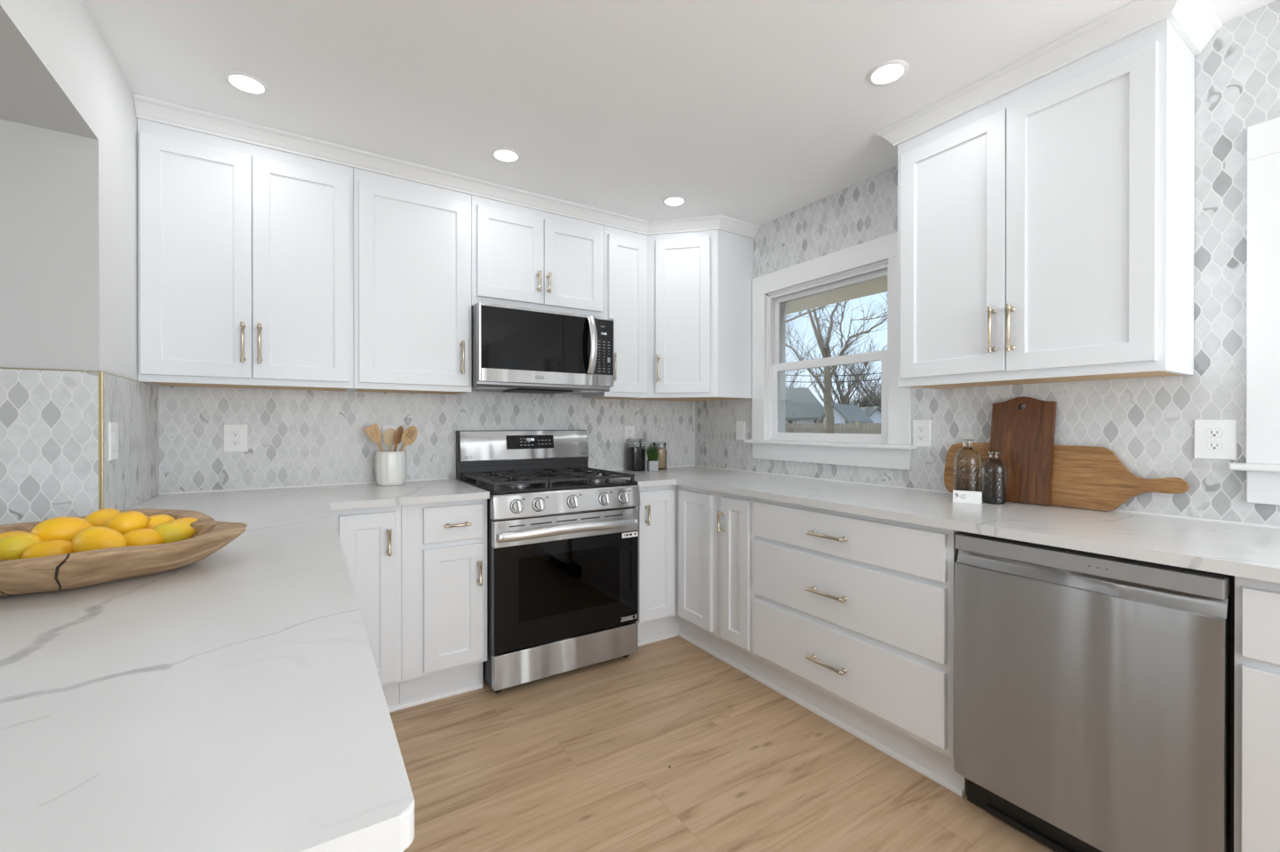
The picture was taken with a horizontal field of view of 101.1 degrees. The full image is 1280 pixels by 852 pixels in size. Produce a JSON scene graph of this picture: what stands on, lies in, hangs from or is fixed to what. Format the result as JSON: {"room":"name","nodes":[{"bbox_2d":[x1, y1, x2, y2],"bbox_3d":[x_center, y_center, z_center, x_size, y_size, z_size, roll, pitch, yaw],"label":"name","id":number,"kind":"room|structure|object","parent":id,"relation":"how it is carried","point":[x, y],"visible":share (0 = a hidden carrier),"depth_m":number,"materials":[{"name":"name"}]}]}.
{"room":"kitchen","nodes":[
{"label":"kitchen","id":0,"kind":"room"},
{"bbox_2d":[0,0,98,139],"bbox_3d":[-0.614,-1.044,-0.841,0.860,0.343,5.275,0,0,-32],"label":"wall header","id":1,"kind":"structure","parent":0,"point":[49,49],"depth_m":1.40,"materials":[{"name":"paint"}]},
{"bbox_2d":[0,29,156,510],"bbox_3d":[-3.358,-0.006,1.063,3.460,2.430,0.875,0,0,-32],"label":"wall","id":2,"kind":"structure","parent":0,"point":[68,203],"depth_m":1.59,"materials":[{"name":"paint"}]},
{"bbox_2d":[0,368,98,525],"bbox_3d":[-2.171,0.065,1.292,1.210,0.458,0.008,0,0,-32],"label":"tile","id":3,"kind":"structure","parent":2,"relation":"attached to","point":[49,420],"depth_m":1.55,"materials":[{"name":"tile"}]},
{"bbox_2d":[0,367,139,510],"bbox_3d":[-2.278,0.063,1.470,1.220,0.462,0.424,0,0,-32],"label":"trim","id":4,"kind":"structure","parent":2,"relation":"attached to","point":[100,374],"depth_m":1.61,"materials":[{"name":"gold metal"}]},
{"bbox_2d":[104,373,159,511],"bbox_3d":[-1.853,0.063,1.928,0.008,0.458,0.725,0,0,-32],"label":"wall tile","id":5,"kind":"structure","parent":2,"relation":"attached to","point":[131,480],"depth_m":1.88,"materials":[{"name":"stone"}]},
{"bbox_2d":[108,422,118,461],"bbox_3d":[-1.700,0.049,1.702,0.008,0.122,0.080,0,0,-32],"label":"wall switch","id":6,"kind":"object","parent":5,"relation":"attached to","point":[113,427],"visible":1,"depth_m":1.69,"materials":[{"name":"white plastic"}]},
{"bbox_2d":[156,385,694,495],"bbox_3d":[-0.807,-0.012,3.109,3.040,2.430,0.150,0,0,-32],"label":"wall","id":7,"kind":"structure","parent":0,"point":[296,437],"depth_m":2.62,"materials":[{"name":"tile"}]},
{"bbox_2d":[223,424,247,452],"bbox_3d":[-1.822,0.055,2.372,0.088,0.126,0.007,0,0,-32],"label":"wall outlet","id":8,"kind":"object","parent":7,"relation":"attached to","point":[235,436],"visible":1,"depth_m":2.37,"materials":[{"name":"white plastic"}]},
{"bbox_2d":[231,431,239,437],"bbox_3d":[-1.821,0.035,2.370,0.034,0.026,0.003,0,0,-32],"label":"receptacle","id":9,"kind":"object","parent":8,"relation":"attached to","point":[234,434],"depth_m":2.37,"materials":[{"name":"white plastic"}]},
{"bbox_2d":[231,440,239,445],"bbox_3d":[-1.821,0.074,2.370,0.033,0.025,0.002,0,0,-32],"label":"receptacle","id":10,"kind":"object","parent":8,"relation":"attached to","point":[233,442],"depth_m":2.37,"materials":[{"name":"white plastic"}]},
{"bbox_2d":[137,118,353,391],"bbox_3d":[-1.653,-0.682,2.274,0.716,1.025,0.347,0,0,-32],"label":"upper cabinet","id":11,"kind":"object","parent":7,"relation":"attached to","point":[245,252],"visible":0.99,"depth_m":2.13,"materials":[{"name":"white wood"}]},
{"bbox_2d":[382,425,399,450],"bbox_3d":[-1.284,0.062,2.713,0.080,0.128,0.007,0,0,-32],"label":"wall outlet","id":12,"kind":"object","parent":7,"relation":"attached to","point":[385,447],"visible":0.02,"depth_m":2.70,"materials":[{"name":"white plastic"}]},
{"bbox_2d":[349,168,471,394],"bbox_3d":[-1.130,-0.683,2.606,0.520,1.025,0.347,0,0,-32],"label":"upper cabinet","id":13,"kind":"object","parent":7,"relation":"attached to","point":[412,240],"visible":0.98,"depth_m":2.49,"materials":[{"name":"white wood"}]},
{"bbox_2d":[133,93,760,239],"bbox_3d":[-0.628,-1.194,2.708,2.910,0.064,0.327,0,0,-26],"label":"trim","id":14,"kind":"structure","parent":7,"relation":"attached to","point":[148,108],"depth_m":2.44,"materials":[{"name":"white wood"}]},
{"bbox_2d":[471,195,604,317],"bbox_3d":[-0.590,-0.903,2.948,0.755,0.588,0.347,0,0,-32],"label":"upper cabinet","id":15,"kind":"object","parent":7,"relation":"attached to","point":[522,257],"visible":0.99,"depth_m":2.81,"materials":[{"name":"white wood"}]},
{"bbox_2d":[471,302,614,394],"bbox_3d":[-0.557,-0.396,2.896,0.750,0.418,0.471,0,0,-32],"label":"microwave","id":16,"kind":"object","parent":15,"relation":"attached to","point":[515,349],"visible":1,"depth_m":2.73,"materials":[{"name":"grey metal"}]},
{"bbox_2d":[582,225,647,399],"bbox_3d":[-0.144,-0.685,3.231,0.296,1.025,0.347,0,0,-32],"label":"upper cabinet","id":17,"kind":"object","parent":7,"relation":"attached to","point":[625,252],"visible":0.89,"depth_m":3.13,"materials":[{"name":"white wood"}]},
{"bbox_2d":[624,425,634,443],"bbox_3d":[-0.068,0.057,3.484,0.080,0.118,0.007,0,0,-32],"label":"wall outlet","id":18,"kind":"object","parent":7,"relation":"attached to","point":[628,430],"visible":0.98,"depth_m":3.48,"materials":[{"name":"white plastic"}]},
{"bbox_2d":[626,230,753,401],"bbox_3d":[0.297,-0.685,3.366,0.593,1.025,0.592,0,0,-32],"label":"upper cabinet","id":19,"kind":"object","parent":7,"relation":"attached to","point":[700,283],"visible":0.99,"depth_m":3.16,"materials":[{"name":"white wood"}]},
{"bbox_2d":[84,0,1275,225],"bbox_3d":[-0.622,-1.277,-0.418,6.500,0.120,6.300,0,0,-32],"label":"ceiling","id":20,"kind":"structure","parent":0,"point":[757,112],"depth_m":1.83,"materials":[{"name":"paint"}]},
{"bbox_2d":[223,70,269,95],"bbox_3d":[-1.401,-1.220,1.876,0.132,0.006,0.132,0,0,-32],"label":"recessed light","id":21,"kind":"object","parent":20,"relation":"in","point":[244,82],"visible":1,"depth_m":1.87,"materials":[{"name":"white plastic"}]},
{"bbox_2d":[490,147,520,162],"bbox_3d":[-0.605,-1.221,2.376,0.132,0.006,0.132,0,0,-32],"label":"recessed light","id":22,"kind":"object","parent":20,"relation":"in","point":[506,155],"visible":1,"depth_m":2.37,"materials":[{"name":"white"}]},
{"bbox_2d":[662,195,686,206],"bbox_3d":[0.187,-1.223,2.863,0.132,0.006,0.132,0,0,-32],"label":"recessed light","id":23,"kind":"object","parent":20,"relation":"in","point":[672,200],"visible":1,"depth_m":2.86,"materials":[{"name":"white"}]},
{"bbox_2d":[866,59,909,85],"bbox_3d":[0.857,-1.220,1.822,0.132,0.006,0.132,0,0,-32],"label":"recessed light","id":24,"kind":"object","parent":20,"relation":"in","point":[888,72],"visible":1,"depth_m":1.81,"materials":[{"name":"white"}]},
{"bbox_2d":[389,636,1056,851],"bbox_3d":[-0.622,1.243,-0.411,6.500,0.060,6.300,0,0,-32],"label":"floor","id":25,"kind":"structure","parent":0,"point":[579,760],"depth_m":1.82,"materials":[{"name":"brown wood"}]},
{"bbox_2d":[331,505,401,707],"bbox_3d":[-1.504,0.763,2.184,0.868,0.883,0.666,0,0,-32],"label":"base cabinet","id":26,"kind":"object","parent":25,"relation":"on","point":[370,539],"visible":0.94,"depth_m":2.13,"materials":[{"name":"white wood"}]},
{"bbox_2d":[387,682,482,712],"bbox_3d":[-0.981,1.196,2.266,0.600,0.019,0.013,0,0,-32],"label":"trim","id":27,"kind":"structure","parent":25,"relation":"on","point":[420,701],"depth_m":2.31,"materials":[{"name":"white wood"}]},
{"bbox_2d":[399,499,487,703],"bbox_3d":[-0.986,0.762,2.513,0.354,0.883,0.666,0,0,-32],"label":"base cabinet","id":28,"kind":"object","parent":25,"relation":"on","point":[444,544],"visible":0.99,"depth_m":2.27,"materials":[{"name":"white wood"}]},
{"bbox_2d":[456,430,640,693],"bbox_3d":[-0.484,0.615,2.775,0.768,1.178,0.739,0,0,-32],"label":"gas range","id":29,"kind":"object","parent":25,"relation":"on","point":[563,536],"visible":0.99,"depth_m":2.53,"materials":[{"name":"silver metal"}]},
{"bbox_2d":[458,475,638,494],"bbox_3d":[-0.490,0.292,2.772,0.756,0.012,0.610,0,0,-32],"label":"cooktop","id":30,"kind":"object","parent":29,"relation":"in","point":[613,484],"depth_m":2.56,"materials":[{"name":"black metal"}]},
{"bbox_2d":[634,485,727,658],"bbox_3d":[0.277,0.761,3.141,0.873,0.883,0.958,0,0,-32],"label":"base cabinet","id":31,"kind":"object","parent":25,"relation":"on","point":[677,524],"visible":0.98,"depth_m":2.83,"materials":[{"name":"white wood"}]},
{"bbox_2d":[599,466,1279,583],"bbox_3d":[0.935,0.307,2.083,0.896,0.030,3.449,0,0,-32],"label":"countertop","id":32,"kind":"structure","parent":31,"relation":"on","point":[1237,550],"depth_m":1.64,"materials":[{"name":"white stone"}]},
{"bbox_2d":[626,438,645,471],"bbox_3d":[-0.025,0.183,3.401,0.100,0.209,0.106,0,0,-32],"label":"glass canister","id":33,"kind":"object","parent":32,"relation":"on","point":[636,456],"visible":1,"depth_m":3.37,"materials":[{"name":"black glass"}]},
{"bbox_2d":[646,443,659,471],"bbox_3d":[0.080,0.198,3.368,0.097,0.179,0.099,0,0,-15],"label":"potted grass","id":34,"kind":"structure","parent":32,"relation":"on","point":[652,463],"depth_m":3.34,"materials":[{"name":"plant"}]},
{"bbox_2d":[647,460,658,471],"bbox_3d":[0.080,0.255,3.365,0.060,0.066,0.060,0,0,-15],"label":"pot","id":35,"kind":"object","parent":32,"relation":"on","point":[652,466],"depth_m":3.34,"materials":[{"name":"ceramic"}]},
{"bbox_2d":[652,441,667,469],"bbox_3d":[0.133,0.196,3.528,0.096,0.182,0.096,0,0,-18],"label":"glass canister","id":36,"kind":"object","parent":32,"relation":"on","point":[662,456],"visible":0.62,"depth_m":3.49,"materials":[{"name":"beige glass"}]},
{"bbox_2d":[953,439,981,492],"bbox_3d":[1.275,0.171,2.048,0.089,0.240,0.089,0,0,-32],"label":"glass bottle","id":37,"kind":"object","parent":32,"relation":"on","point":[967,460],"visible":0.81,"depth_m":2.02,"materials":[{"name":"clear glass"}]},
{"bbox_2d":[952,490,982,504],"bbox_3d":[1.238,0.269,1.992,0.092,0.046,0.022,0,0,39],"label":"sign","id":38,"kind":"object","parent":32,"relation":"on","point":[958,496],"visible":1,"depth_m":1.99,"materials":[{"name":"white paper"}]},
{"bbox_2d":[981,451,1007,504],"bbox_3d":[1.338,0.193,1.989,0.079,0.196,0.079,0,0,-32],"label":"glass bottle","id":39,"kind":"object","parent":32,"relation":"on","point":[994,476],"visible":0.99,"depth_m":1.96,"materials":[{"name":"grey glass"}]},
{"bbox_2d":[989,396,1056,505],"bbox_3d":[1.458,0.089,2.017,0.076,0.405,0.206,0,0,-32],"label":"cutting board","id":40,"kind":"object","parent":32,"relation":"on","point":[1024,439],"visible":0.98,"depth_m":1.99,"materials":[{"name":"brown wood"}]},
{"bbox_2d":[944,442,1189,511],"bbox_3d":[1.512,0.179,1.953,0.048,0.224,0.740,0,0,-32],"label":"paddle board","id":41,"kind":"object","parent":32,"relation":"on","point":[1084,477],"visible":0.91,"depth_m":1.84,"materials":[{"name":"brown wood"}]},
{"bbox_2d":[717,491,764,679],"bbox_3d":[0.690,0.762,2.684,0.666,0.883,0.254,0,0,-32],"label":"base cabinet","id":42,"kind":"object","parent":25,"relation":"on","point":[735,513],"visible":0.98,"depth_m":2.52,"materials":[{"name":"white wood"}]},
{"bbox_2d":[638,631,963,797],"bbox_3d":[0.500,1.196,2.289,0.333,0.019,1.559,0,0,-32],"label":"trim","id":43,"kind":"structure","parent":25,"relation":"on","point":[941,781],"depth_m":2.16,"materials":[{"name":"white wood"}]},
{"bbox_2d":[753,497,967,795],"bbox_3d":[0.996,0.763,2.201,0.666,0.883,0.886,0,0,-32],"label":"base cabinet","id":44,"kind":"object","parent":25,"relation":"on","point":[853,614],"visible":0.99,"depth_m":1.94,"materials":[{"name":"white wood"}]},
{"bbox_2d":[953,531,1234,851],"bbox_3d":[1.391,0.767,1.567,0.620,0.880,0.587,0,0,-32],"label":"dishwasher","id":45,"kind":"object","parent":25,"relation":"on","point":[1094,693],"visible":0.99,"depth_m":1.35,"materials":[{"name":"silver metal"}]},
{"bbox_2d":[1233,576,1279,851],"bbox_3d":[1.715,0.767,1.066,0.666,0.883,0.599,0,0,-32],"label":"base cabinet","id":46,"kind":"object","parent":25,"relation":"on","point":[1257,603],"visible":0.94,"depth_m":1.13,"materials":[{"name":"white wood"}]},
{"bbox_3d":[-0.981,0.767,1.074,0.560,0.883,1.855,0,0,-32],"label":"cabinet","id":47,"kind":"object","parent":25,"relation":"on","visible":0},
{"bbox_2d":[0,479,489,851],"bbox_3d":[-1.005,0.309,1.387,1.582,0.030,2.546,0,0,-32],"label":"countertop","id":48,"kind":"structure","parent":47,"relation":"on","point":[231,700],"depth_m":0.56,"materials":[{"name":"white stone"}]},
{"bbox_2d":[0,508,247,596],"bbox_3d":[-1.165,0.252,1.055,0.592,0.085,0.543,0,0,38],"label":"wooden bowl","id":49,"kind":"object","parent":48,"relation":"on","point":[73,571],"visible":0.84,"depth_m":0.95,"materials":[{"name":"brown wood"}]},
{"bbox_2d":[0,531,27,538],"bbox_3d":[-1.276,0.243,1.069,0.059,0.058,0.079,0,0,6],"label":"lemon","id":50,"kind":"object","parent":49,"relation":"in","point":[2,535],"visible":0.16,"depth_m":1.06,"materials":[{"name":"yellow food"}]},
{"bbox_2d":[0,533,45,560],"bbox_3d":[-1.203,0.237,1.017,0.064,0.058,0.069,0,0,-5],"label":"lemon","id":51,"kind":"object","parent":49,"relation":"in","point":[12,547],"visible":0.62,"depth_m":1.00,"materials":[{"name":"yellow food"}]},
{"bbox_2d":[20,540,74,559],"bbox_3d":[-1.149,0.251,1.029,0.083,0.056,0.054,0,0,-38],"label":"lemon","id":52,"kind":"object","parent":49,"relation":"in","point":[49,548],"visible":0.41,"depth_m":1.01,"materials":[{"name":"yellow food"}]},
{"bbox_2d":[31,517,94,542],"bbox_3d":[-1.183,0.219,1.082,0.095,0.065,0.061,0,0,-40],"label":"lemon","id":53,"kind":"object","parent":49,"relation":"in","point":[58,528],"visible":0.49,"depth_m":1.06,"materials":[{"name":"yellow food"}]},
{"bbox_2d":[71,526,127,552],"bbox_3d":[-1.066,0.232,1.041,0.091,0.068,0.061,0,0,-2],"label":"lemon","id":54,"kind":"object","parent":49,"relation":"in","point":[95,538],"visible":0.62,"depth_m":1.02,"materials":[{"name":"yellow food"}]},
{"bbox_2d":[84,508,121,527],"bbox_3d":[-1.242,0.221,1.218,0.064,0.059,0.069,0,0,-27],"label":"lemon","id":55,"kind":"object","parent":49,"relation":"in","point":[100,517],"visible":0.4,"depth_m":1.20,"materials":[{"name":"yellow food"}]},
{"bbox_2d":[104,511,151,535],"bbox_3d":[-1.126,0.217,1.155,0.064,0.059,0.069,0,0,-4],"label":"lemon","id":56,"kind":"object","parent":49,"relation":"in","point":[124,523],"visible":0.69,"depth_m":1.14,"materials":[{"name":"yellow food"}]},
{"bbox_2d":[122,528,164,546],"bbox_3d":[-1.065,0.249,1.127,0.079,0.058,0.059,0,0,-38],"label":"lemon","id":57,"kind":"object","parent":49,"relation":"in","point":[141,537],"visible":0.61,"depth_m":1.11,"materials":[{"name":"yellow food"}]},
{"bbox_2d":[146,514,175,529],"bbox_3d":[-1.122,0.234,1.226,0.054,0.056,0.083,0,0,6],"label":"lemon","id":58,"kind":"object","parent":49,"relation":"in","point":[156,520],"visible":0.35,"depth_m":1.21,"materials":[{"name":"yellow food"}]},
{"bbox_2d":[152,521,196,543],"bbox_3d":[-1.039,0.241,1.172,0.083,0.056,0.054,0,0,-41],"label":"lemon","id":59,"kind":"object","parent":49,"relation":"in","point":[173,532],"visible":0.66,"depth_m":1.16,"materials":[{"name":"yellow food"}]},
{"bbox_2d":[170,517,197,525],"bbox_3d":[-1.072,0.244,1.242,0.054,0.056,0.083,0,0,23],"label":"lemon","id":60,"kind":"object","parent":49,"relation":"in","point":[188,520],"visible":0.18,"depth_m":1.23,"materials":[{"name":"yellow food"}]},
{"bbox_2d":[375,450,407,486],"bbox_3d":[-1.230,0.207,2.599,0.141,0.166,0.141,0,0,-32],"label":"utensil crock","id":61,"kind":"object","parent":48,"relation":"on","point":[390,468],"visible":0.98,"depth_m":2.54,"materials":[{"name":"white ceramic"}]},
{"bbox_2d":[363,423,383,452],"bbox_3d":[-1.259,0.133,2.560,0.014,0.296,0.158,0,0,42],"label":"wooden spatula","id":62,"kind":"object","parent":61,"relation":"in","point":[373,432],"visible":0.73,"depth_m":2.54,"materials":[{"name":"brown wood"}]},
{"bbox_2d":[383,428,395,452],"bbox_3d":[-1.242,0.145,2.622,0.066,0.268,0.014,0,0,-20],"label":"wooden spoon","id":63,"kind":"object","parent":61,"relation":"in","point":[388,437],"visible":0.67,"depth_m":2.62,"materials":[{"name":"beige wood"}]},
{"bbox_2d":[393,426,403,451],"bbox_3d":[-1.204,0.140,2.598,0.049,0.279,0.085,0,0,43],"label":"wooden spoon","id":64,"kind":"object","parent":61,"relation":"in","point":[399,432],"visible":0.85,"depth_m":2.60,"materials":[{"name":"brown wood"}]},
{"bbox_2d":[400,425,417,451],"bbox_3d":[-1.176,0.140,2.587,0.153,0.282,0.014,0,0,-18],"label":"wooden spoon","id":65,"kind":"object","parent":61,"relation":"in","point":[408,437],"visible":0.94,"depth_m":2.60,"materials":[{"name":"brown wood"}]},
{"bbox_2d":[694,0,1279,526],"bbox_3d":[2.060,-0.007,1.286,0.150,2.430,6.000,0,0,-32],"label":"wall","id":66,"kind":"structure","parent":0,"point":[1148,423],"depth_m":1.69,"materials":[{"name":"stone"}]},
{"bbox_2d":[159,402,1279,528],"bbox_3d":[0.137,0.066,1.488,2.882,0.456,3.600,0,0,-32],"label":"trim","id":67,"kind":"structure","parent":66,"relation":"attached to","point":[1116,510],"depth_m":2.44,"materials":[{"name":"white"}]},
{"bbox_2d":[736,421,744,439],"bbox_3d":[0.642,0.030,3.373,0.008,0.120,0.078,0,0,-32],"label":"wall switch","id":68,"kind":"object","parent":66,"relation":"attached to","point":[740,425],"visible":0.97,"depth_m":3.37,"materials":[{"name":"white plastic"}]},
{"bbox_2d":[744,232,917,470],"bbox_3d":[1.018,-0.354,2.871,0.212,1.111,1.065,0,0,-32],"label":"window","id":69,"kind":"structure","parent":66,"relation":"in","point":[876,259],"depth_m":2.83,"materials":[{"name":"white wood"}]},
{"bbox_2d":[785,277,887,314],"bbox_3d":[0.762,-0.882,4.012,0.560,0.075,12.000,0,0,-32],"label":"eave","id":70,"kind":"object","parent":66,"relation":"attached to","point":[876,286],"depth_m":3.40},
{"bbox_2d":[912,419,930,447],"bbox_3d":[1.273,0.033,2.380,0.007,0.122,0.080,0,0,-32],"label":"wall outlet","id":71,"kind":"object","parent":66,"relation":"attached to","point":[921,428],"visible":1,"depth_m":2.38,"materials":[{"name":"white plastic"}]},
{"bbox_2d":[917,426,925,431],"bbox_3d":[1.271,0.013,2.378,0.002,0.025,0.033,0,0,-32],"label":"receptacle","id":72,"kind":"object","parent":71,"relation":"attached to","point":[919,428],"depth_m":2.38,"materials":[{"name":"grey plastic"}]},
{"bbox_2d":[917,434,925,440],"bbox_3d":[1.271,0.052,2.378,0.002,0.025,0.033,0,0,-32],"label":"receptacle","id":73,"kind":"object","parent":71,"relation":"attached to","point":[920,437],"depth_m":2.38,"materials":[{"name":"grey plastic"}]},
{"bbox_2d":[897,18,1194,389],"bbox_3d":[1.377,-0.677,1.898,0.341,1.033,0.806,0,0,-32],"label":"upper cabinet","id":74,"kind":"object","parent":66,"relation":"attached to","point":[1046,228],"visible":0.98,"depth_m":1.71,"materials":[{"name":"white wood"}]},
{"bbox_2d":[876,0,1222,148],"bbox_3d":[1.377,-1.191,1.897,0.342,0.064,0.923,0,0,-32],"label":"trim","id":75,"kind":"structure","parent":66,"relation":"attached to","point":[1196,21],"depth_m":1.66,"materials":[{"name":"white wood"}]},
{"bbox_2d":[1193,419,1237,460],"bbox_3d":[1.760,0.041,1.612,0.007,0.122,0.090,0,0,-32],"label":"wall outlet","id":76,"kind":"object","parent":66,"relation":"attached to","point":[1213,439],"visible":1,"depth_m":1.61,"materials":[{"name":"white plastic"}]},
{"bbox_2d":[1206,441,1222,450],"bbox_3d":[1.758,0.061,1.611,0.002,0.025,0.033,0,0,-32],"label":"receptacle","id":77,"kind":"object","parent":76,"relation":"attached to","point":[1210,445],"depth_m":1.61,"materials":[{"name":"grey plastic"}]},
{"bbox_2d":[1206,429,1223,437],"bbox_3d":[1.758,0.022,1.611,0.003,0.026,0.034,0,0,-32],"label":"receptacle","id":78,"kind":"object","parent":76,"relation":"attached to","point":[1210,433],"depth_m":1.61,"materials":[{"name":"grey plastic"}]},
{"bbox_2d":[1227,117,1279,505],"bbox_3d":[2.122,-0.325,1.129,0.212,1.103,1.130,0,0,-32],"label":"window","id":79,"kind":"structure","parent":66,"relation":"in","point":[1261,467],"depth_m":1.52,"materials":[{"name":"white wood"}]},
{"label":"outside","id":80,"kind":"structure","parent":0,"visible":0},
{"bbox_3d":[30.432,1.742,40.591,89.840,0.100,150.000,0,0,-32],"label":"ground","id":81,"kind":"structure","parent":80,"visible":0},
{"bbox_2d":[784,340,797,431],"bbox_3d":[3.342,-1.666,14.952,2.373,6.872,2.048,0,0,-32],"label":"bare tree","id":82,"kind":"object","parent":81,"relation":"on","point":[792,340],"visible":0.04,"depth_m":14.81,"materials":[{"name":"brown plant"}]},
{"bbox_2d":[784,387,824,432],"bbox_3d":[8.636,-0.384,33.999,4.401,4.190,8.600,0,0,0],"label":"house","id":83,"kind":"structure","parent":81,"relation":"on","point":[800,402],"depth_m":31.15,"materials":[{"name":"white"}]},
{"bbox_2d":[785,316,838,391],"bbox_3d":[12.408,-4.447,46.127,10.641,12.251,9.095,0,0,-23],"label":"bare tree","id":84,"kind":"object","parent":81,"relation":"on","point":[796,373],"visible":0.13,"depth_m":45.43,"materials":[{"name":"brown plant"}]},
{"bbox_2d":[784,421,880,434],"bbox_3d":[7.091,0.777,20.043,9.900,1.950,0.120,0,0,0],"label":"fence","id":85,"kind":"object","parent":81,"relation":"on","point":[875,428],"visible":0.17,"depth_m":20.00,"materials":[{"name":"brown wood"}]},
{"bbox_2d":[785,291,887,433],"bbox_3d":[4.491,-1.593,11.726,4.064,6.741,3.207,0,0,-4],"label":"bare tree","id":86,"kind":"object","parent":81,"relation":"on","point":[823,345],"visible":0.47,"depth_m":11.94,"materials":[{"name":"brown plant"}]},
{"bbox_2d":[785,317,887,407],"bbox_3d":[11.823,-2.463,28.978,6.592,8.387,7.662,0,0,32],"label":"bare tree","id":87,"kind":"object","parent":81,"relation":"on","point":[843,397],"visible":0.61,"depth_m":28.57,"materials":[{"name":"brown plant"}]},
{"bbox_2d":[816,403,872,423],"bbox_3d":[9.740,0.358,24.953,1.513,2.760,3.000,0,0,43],"label":"garden shed","id":88,"kind":"object","parent":81,"relation":"on","point":[843,413],"visible":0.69,"depth_m":24.26,"materials":[{"name":"white"}]},
{"bbox_2d":[831,336,882,407],"bbox_3d":[16.546,-2.686,36.974,8.080,8.784,8.601,0,0,-38],"label":"bare tree","id":89,"kind":"object","parent":81,"relation":"on","point":[853,368],"visible":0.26,"depth_m":37.26,"materials":[{"name":"brown plant"}]},
{"bbox_2d":[846,385,881,407],"bbox_3d":[16.994,-0.824,39.740,9.539,5.084,4.542,0,0,-32],"label":"thicket","id":90,"kind":"object","parent":81,"relation":"on","point":[860,400],"visible":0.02,"depth_m":40.38,"materials":[{"name":"brown plant"}]},
{"bbox_2d":[860,406,880,433],"bbox_3d":[12.599,0.328,30.002,1.588,2.790,4.400,0,0,0],"label":"garage","id":91,"kind":"structure","parent":81,"relation":"on","point":[874,412],"depth_m":28.00,"materials":[{"name":"white"}]},
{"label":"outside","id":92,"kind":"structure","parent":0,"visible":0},
{"bbox_2d":[785,378,881,383],"bbox_3d":[9.287,-2.320,24.992,10.135,0.518,0.033,0,0,0],"label":"power line","id":93,"kind":"object","parent":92,"point":[881,379],"visible":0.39,"depth_m":24.98,"materials":[{"name":"black metal"}]},
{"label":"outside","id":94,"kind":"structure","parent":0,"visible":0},
{"bbox_2d":[785,372,881,376],"bbox_3d":[9.287,-2.620,24.991,10.135,0.518,0.033,0,0,0],"label":"power line","id":95,"kind":"object","parent":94,"point":[880,372],"visible":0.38,"depth_m":24.98,"materials":[{"name":"black metal"}]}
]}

